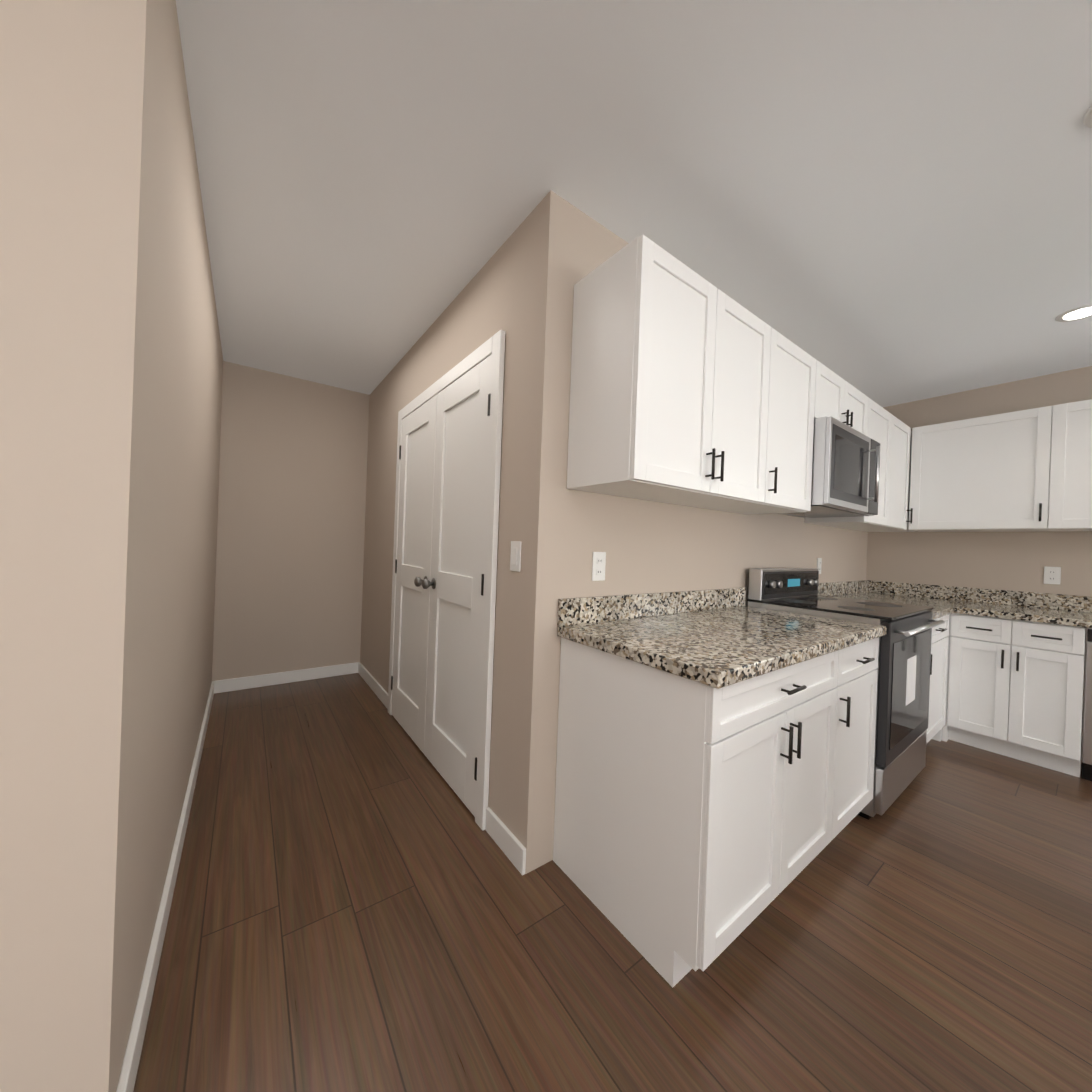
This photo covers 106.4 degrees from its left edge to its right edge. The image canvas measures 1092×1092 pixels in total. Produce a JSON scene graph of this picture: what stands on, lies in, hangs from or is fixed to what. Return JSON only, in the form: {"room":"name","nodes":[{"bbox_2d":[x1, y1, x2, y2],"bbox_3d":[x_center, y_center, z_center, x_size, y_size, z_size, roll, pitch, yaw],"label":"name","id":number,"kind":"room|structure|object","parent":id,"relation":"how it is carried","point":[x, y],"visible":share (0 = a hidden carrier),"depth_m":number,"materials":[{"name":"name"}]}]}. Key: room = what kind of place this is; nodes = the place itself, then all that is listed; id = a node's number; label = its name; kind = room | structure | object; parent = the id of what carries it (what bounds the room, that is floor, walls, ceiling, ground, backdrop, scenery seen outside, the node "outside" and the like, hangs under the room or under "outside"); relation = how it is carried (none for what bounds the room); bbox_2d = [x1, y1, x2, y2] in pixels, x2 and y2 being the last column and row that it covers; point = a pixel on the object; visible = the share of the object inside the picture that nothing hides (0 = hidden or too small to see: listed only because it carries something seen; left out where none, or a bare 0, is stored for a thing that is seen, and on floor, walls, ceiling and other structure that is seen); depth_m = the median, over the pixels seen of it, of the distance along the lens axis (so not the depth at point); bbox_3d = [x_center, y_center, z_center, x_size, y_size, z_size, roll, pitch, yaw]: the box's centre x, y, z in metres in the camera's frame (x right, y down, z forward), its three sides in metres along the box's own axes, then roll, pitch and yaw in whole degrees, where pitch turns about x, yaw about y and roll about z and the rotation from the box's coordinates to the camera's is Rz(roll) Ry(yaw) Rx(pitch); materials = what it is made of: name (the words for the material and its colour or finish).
{"room":"kitchen","nodes":[
{"label":"kitchen","id":0,"kind":"room"},
{"bbox_2d":[0,0,47,1091],"bbox_3d":[-1.785,-0.110,0.052,2.220,2.440,0.120,2,0,-36],"label":"wall","id":1,"kind":"structure","parent":0,"point":[23,23],"depth_m":0.66,"materials":[{"name":"paint"}]},
{"bbox_2d":[12,0,227,1091],"bbox_3d":[-1.665,-0.108,1.878,0.120,2.440,2.920,2,0,-36],"label":"wall","id":2,"kind":"structure","parent":0,"point":[186,513],"depth_m":0.72,"materials":[{"name":"paint"}]},
{"bbox_2d":[116,680,219,1091],"bbox_3d":[-1.613,1.069,1.865,0.021,0.092,2.815,2,0,-36],"label":"baseboard","id":3,"kind":"structure","parent":2,"relation":"attached to","point":[128,1074],"depth_m":1.10,"materials":[{"name":"white wood"}]},
{"bbox_2d":[216,362,367,679],"bbox_3d":[-2.040,-0.124,3.339,0.960,2.440,0.120,2,0,-36],"label":"wall","id":4,"kind":"structure","parent":0,"point":[292,498],"depth_m":3.26,"materials":[{"name":"paint"}]},
{"bbox_2d":[216,662,355,692],"bbox_3d":[-2.030,1.051,3.296,0.983,0.092,0.015,2,0,-36],"label":"baseboard","id":5,"kind":"structure","parent":4,"relation":"attached to","point":[226,685],"depth_m":3.25,"materials":[{"name":"white wood"}]},
{"bbox_2d":[360,221,523,822],"bbox_3d":[-0.837,-0.079,2.660,0.120,2.440,2.640,2,0,-36],"label":"wall","id":6,"kind":"structure","parent":0,"point":[489,304],"depth_m":2.11,"materials":[{"name":"paint"}]},
{"bbox_2d":[356,662,387,708],"bbox_3d":[-1.347,1.076,3.181,0.018,0.092,0.950,2,0,-36],"label":"baseboard","id":7,"kind":"structure","parent":6,"relation":"attached to","point":[368,678],"depth_m":3.16,"materials":[{"name":"white wood"}]},
{"bbox_2d":[388,330,504,830],"bbox_3d":[-0.648,0.124,2.215,0.083,2.050,1.390,2,0,-36],"label":"closet door","id":8,"kind":"structure","parent":6,"relation":"in","point":[447,492],"depth_m":2.02,"materials":[{"name":"white wood"}]},
{"bbox_2d":[485,807,525,874],"bbox_3d":[-0.160,1.122,1.566,0.015,0.092,0.280,2,0,-36],"label":"baseboard","id":9,"kind":"structure","parent":6,"relation":"attached to","point":[507,842],"depth_m":1.54,"materials":[{"name":"white wood"}]},
{"bbox_2d":[510,541,520,571],"bbox_3d":[-0.118,0.039,1.566,0.008,0.115,0.070,2,0,-36],"label":"light switch","id":10,"kind":"object","parent":6,"relation":"attached to","point":[515,559],"visible":1,"depth_m":1.56,"materials":[{"name":"white plastic"}]},
{"bbox_2d":[133,673,1091,1091],"bbox_3d":[1.669,1.270,-0.860,7.073,0.060,11.340,2,0,-36],"label":"floor","id":11,"kind":"structure","parent":0,"point":[359,903],"depth_m":1.19,"materials":[{"name":"brown wood"}]},
{"bbox_2d":[553,639,848,987],"bbox_3d":[0.581,0.776,1.540,0.886,0.838,0.616,2,0,-36],"label":"base cabinet","id":12,"kind":"object","parent":11,"relation":"on","point":[729,765],"depth_m":1.22,"materials":[{"name":"white wood"}]},
{"bbox_2d":[557,607,880,690],"bbox_3d":[0.761,0.342,1.645,1.317,0.040,0.643,2,0,-36],"label":"countertop","id":13,"kind":"structure","parent":12,"relation":"on","point":[720,648],"depth_m":1.39,"materials":[{"name":"multicoloured stone"}]},
{"bbox_2d":[741,567,944,819],"bbox_3d":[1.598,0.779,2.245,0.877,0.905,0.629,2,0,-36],"label":"stove","id":14,"kind":"object","parent":11,"relation":"on","point":[907,645],"depth_m":1.92,"materials":[{"name":"black metal"}]},
{"bbox_2d":[761,595,924,618],"bbox_3d":[1.613,0.320,2.246,0.753,0.013,0.634,2,0,-36],"label":"cooktop","id":15,"kind":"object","parent":14,"relation":"on","point":[834,602],"depth_m":2.20,"materials":[{"name":"black glass"}]},
{"bbox_2d":[845,639,876,826],"bbox_3d":[1.058,0.793,1.890,0.525,0.838,0.616,2,0,-36],"label":"base cabinet","id":16,"kind":"object","parent":11,"relation":"on","point":[863,659],"depth_m":1.70,"materials":[{"name":"white wood"}]},
{"bbox_2d":[933,611,964,742],"bbox_3d":[2.167,0.833,2.668,0.657,0.838,0.676,2,0,-36],"label":"base cabinet","id":17,"kind":"object","parent":11,"relation":"on","point":[951,627],"depth_m":2.60,"materials":[{"name":"white wood"}]},
{"bbox_2d":[961,611,1088,778],"bbox_3d":[2.962,0.862,2.590,0.684,0.838,0.545,2,0,-36],"label":"base cabinet","id":18,"kind":"object","parent":11,"relation":"on","point":[1025,682],"depth_m":2.37,"materials":[{"name":"white wood"}]},
{"bbox_2d":[849,591,968,614],"bbox_3d":[2.418,0.400,2.863,1.265,0.040,0.643,2,0,-36],"label":"countertop","id":19,"kind":"structure","parent":18,"relation":"on","point":[946,605],"depth_m":2.95,"materials":[{"name":"multicoloured stone"}]},
{"bbox_2d":[957,603,1091,626],"bbox_3d":[3.583,0.482,1.799,0.644,0.115,2.454,2,0,-36],"label":"countertop","id":20,"kind":"structure","parent":18,"relation":"on","point":[1050,614],"depth_m":2.47,"materials":[{"name":"multicoloured stone"}]},
{"bbox_2d":[1081,619,1091,846],"bbox_3d":[3.351,0.878,2.121,0.612,0.836,0.667,2,0,-36],"label":"dishwasher","id":21,"kind":"object","parent":11,"relation":"on","point":[1088,722],"depth_m":2.19,"materials":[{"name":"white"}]},
{"bbox_2d":[175,0,1091,406],"bbox_3d":[1.761,-1.239,-0.864,7.073,0.080,11.340,2,0,-36],"label":"ceiling","id":22,"kind":"structure","parent":0,"point":[883,202],"depth_m":1.34,"materials":[{"name":"white paint"}]},
{"bbox_2d":[1055,304,1091,321],"bbox_3d":[2.681,-1.166,2.047,0.160,0.006,0.160,2,0,-36],"label":"recessed light","id":23,"kind":"object","parent":22,"relation":"in","point":[1079,313],"visible":1,"depth_m":2.05,"materials":[{"name":"white"}]},
{"bbox_2d":[1083,106,1091,127],"bbox_3d":[1.578,-1.205,1.100,0.160,0.006,0.160,2,0,-36],"label":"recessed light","id":24,"kind":"object","parent":22,"relation":"in","point":[1087,120],"visible":1,"depth_m":1.15,"materials":[{"name":"white"}]},
{"bbox_2d":[504,190,867,873],"bbox_3d":[1.315,0.000,2.517,3.422,2.440,0.120,2,0,-36],"label":"wall","id":25,"kind":"structure","parent":0,"point":[649,546],"depth_m":1.54,"materials":[{"name":"paint"}]},
{"bbox_2d":[592,552,605,580],"bbox_3d":[0.212,0.081,1.630,0.070,0.115,0.008,2,0,-36],"label":"outlet","id":26,"kind":"object","parent":25,"relation":"attached to","point":[598,565],"visible":1,"depth_m":1.63,"materials":[{"name":"white plastic"}]},
{"bbox_2d":[567,235,780,510],"bbox_3d":[0.545,-0.577,1.654,0.886,0.760,0.326,2,0,-36],"label":"upper cabinet","id":27,"kind":"object","parent":25,"relation":"attached to","point":[675,385],"depth_m":1.43,"materials":[{"name":"white wood"}]},
{"bbox_2d":[557,580,868,626],"bbox_3d":[1.389,0.293,2.491,3.326,0.100,0.021,2,0,-36],"label":"backsplash","id":28,"kind":"structure","parent":25,"relation":"attached to","point":[597,609],"depth_m":1.83,"materials":[{"name":"multicoloured stone"}]},
{"bbox_2d":[725,334,816,514],"bbox_3d":[1.022,-0.560,2.005,0.525,0.760,0.326,2,0,-36],"label":"upper cabinet","id":29,"kind":"object","parent":25,"relation":"attached to","point":[796,364],"depth_m":1.93,"materials":[{"name":"white wood"}]},
{"bbox_2d":[817,558,821,573],"bbox_3d":[1.944,0.143,2.903,0.070,0.115,0.008,2,0,-36],"label":"outlet","id":30,"kind":"object","parent":25,"relation":"attached to","point":[819,563],"visible":0.96,"depth_m":2.90,"materials":[{"name":"white plastic"}]},
{"bbox_2d":[791,358,876,518],"bbox_3d":[1.469,-0.562,2.288,0.645,0.725,0.399,2,0,-36],"label":"upper cabinet","id":31,"kind":"object","parent":25,"relation":"attached to","point":[843,433],"depth_m":2.13,"materials":[{"name":"white wood"}]},
{"bbox_2d":[746,416,880,517],"bbox_3d":[1.571,-0.408,2.338,0.752,0.434,0.446,2,0,-36],"label":"microwave","id":32,"kind":"object","parent":31,"relation":"attached to","point":[845,465],"depth_m":2.11,"materials":[{"name":"silver metal"}]},
{"bbox_2d":[804,413,892,530],"bbox_3d":[2.060,-0.523,2.768,0.524,0.760,0.326,2,0,-36],"label":"upper cabinet","id":33,"kind":"object","parent":25,"relation":"attached to","point":[852,524],"depth_m":2.73,"materials":[{"name":"white wood"}]},
{"bbox_2d":[841,404,888,518],"bbox_3d":[1.822,-0.549,2.548,0.232,0.725,0.399,2,0,-36],"label":"upper cabinet","id":34,"kind":"object","parent":25,"relation":"attached to","point":[881,468],"depth_m":2.67,"materials":[{"name":"white wood"}]},
{"bbox_2d":[864,531,908,531],"bbox_3d":[2.711,-0.500,3.247,0.389,0.760,0.326,2,0,-36],"label":"upper cabinet","id":35,"kind":"object","parent":25,"relation":"attached to","point":[864,531],"depth_m":3.32,"materials":[{"name":"white wood"}]},
{"bbox_2d":[885,415,920,530],"bbox_3d":[2.413,-0.511,2.989,0.535,0.760,0.388,2,0,-36],"label":"upper cabinet","id":36,"kind":"object","parent":25,"relation":"attached to","point":[904,443],"depth_m":2.99,"materials":[{"name":"white wood"}]},
{"bbox_2d":[868,366,1091,596],"bbox_3d":[5.299,0.150,0.129,0.120,2.440,8.690,2,0,-36],"label":"wall","id":37,"kind":"structure","parent":0,"point":[1011,561],"depth_m":2.92,"materials":[{"name":"paint"}]},
{"bbox_2d":[869,580,1091,610],"bbox_3d":[3.648,0.376,2.243,0.020,0.100,3.097,2,0,-36],"label":"backsplash","id":38,"kind":"structure","parent":37,"relation":"attached to","point":[975,595],"depth_m":2.91,"materials":[{"name":"multicoloured stone"}]},
{"bbox_2d":[909,402,1072,531],"bbox_3d":[3.017,-0.488,2.830,0.389,0.760,0.725,2,0,-36],"label":"upper cabinet","id":39,"kind":"object","parent":37,"relation":"attached to","point":[1004,472],"depth_m":2.69,"materials":[{"name":"white wood"}]},
{"bbox_2d":[1044,566,1060,584],"bbox_3d":[3.334,0.194,2.690,0.008,0.115,0.070,2,0,-36],"label":"outlet","id":40,"kind":"object","parent":37,"relation":"attached to","point":[1052,575],"visible":1,"depth_m":2.69,"materials":[{"name":"white plastic"}]},
{"bbox_2d":[1033,399,1091,531],"bbox_3d":[3.390,-0.474,2.374,0.327,0.760,0.677,2,0,-36],"label":"upper cabinet","id":41,"kind":"object","parent":37,"relation":"attached to","point":[1078,517],"depth_m":2.42,"materials":[{"name":"white wood"}]}
]}

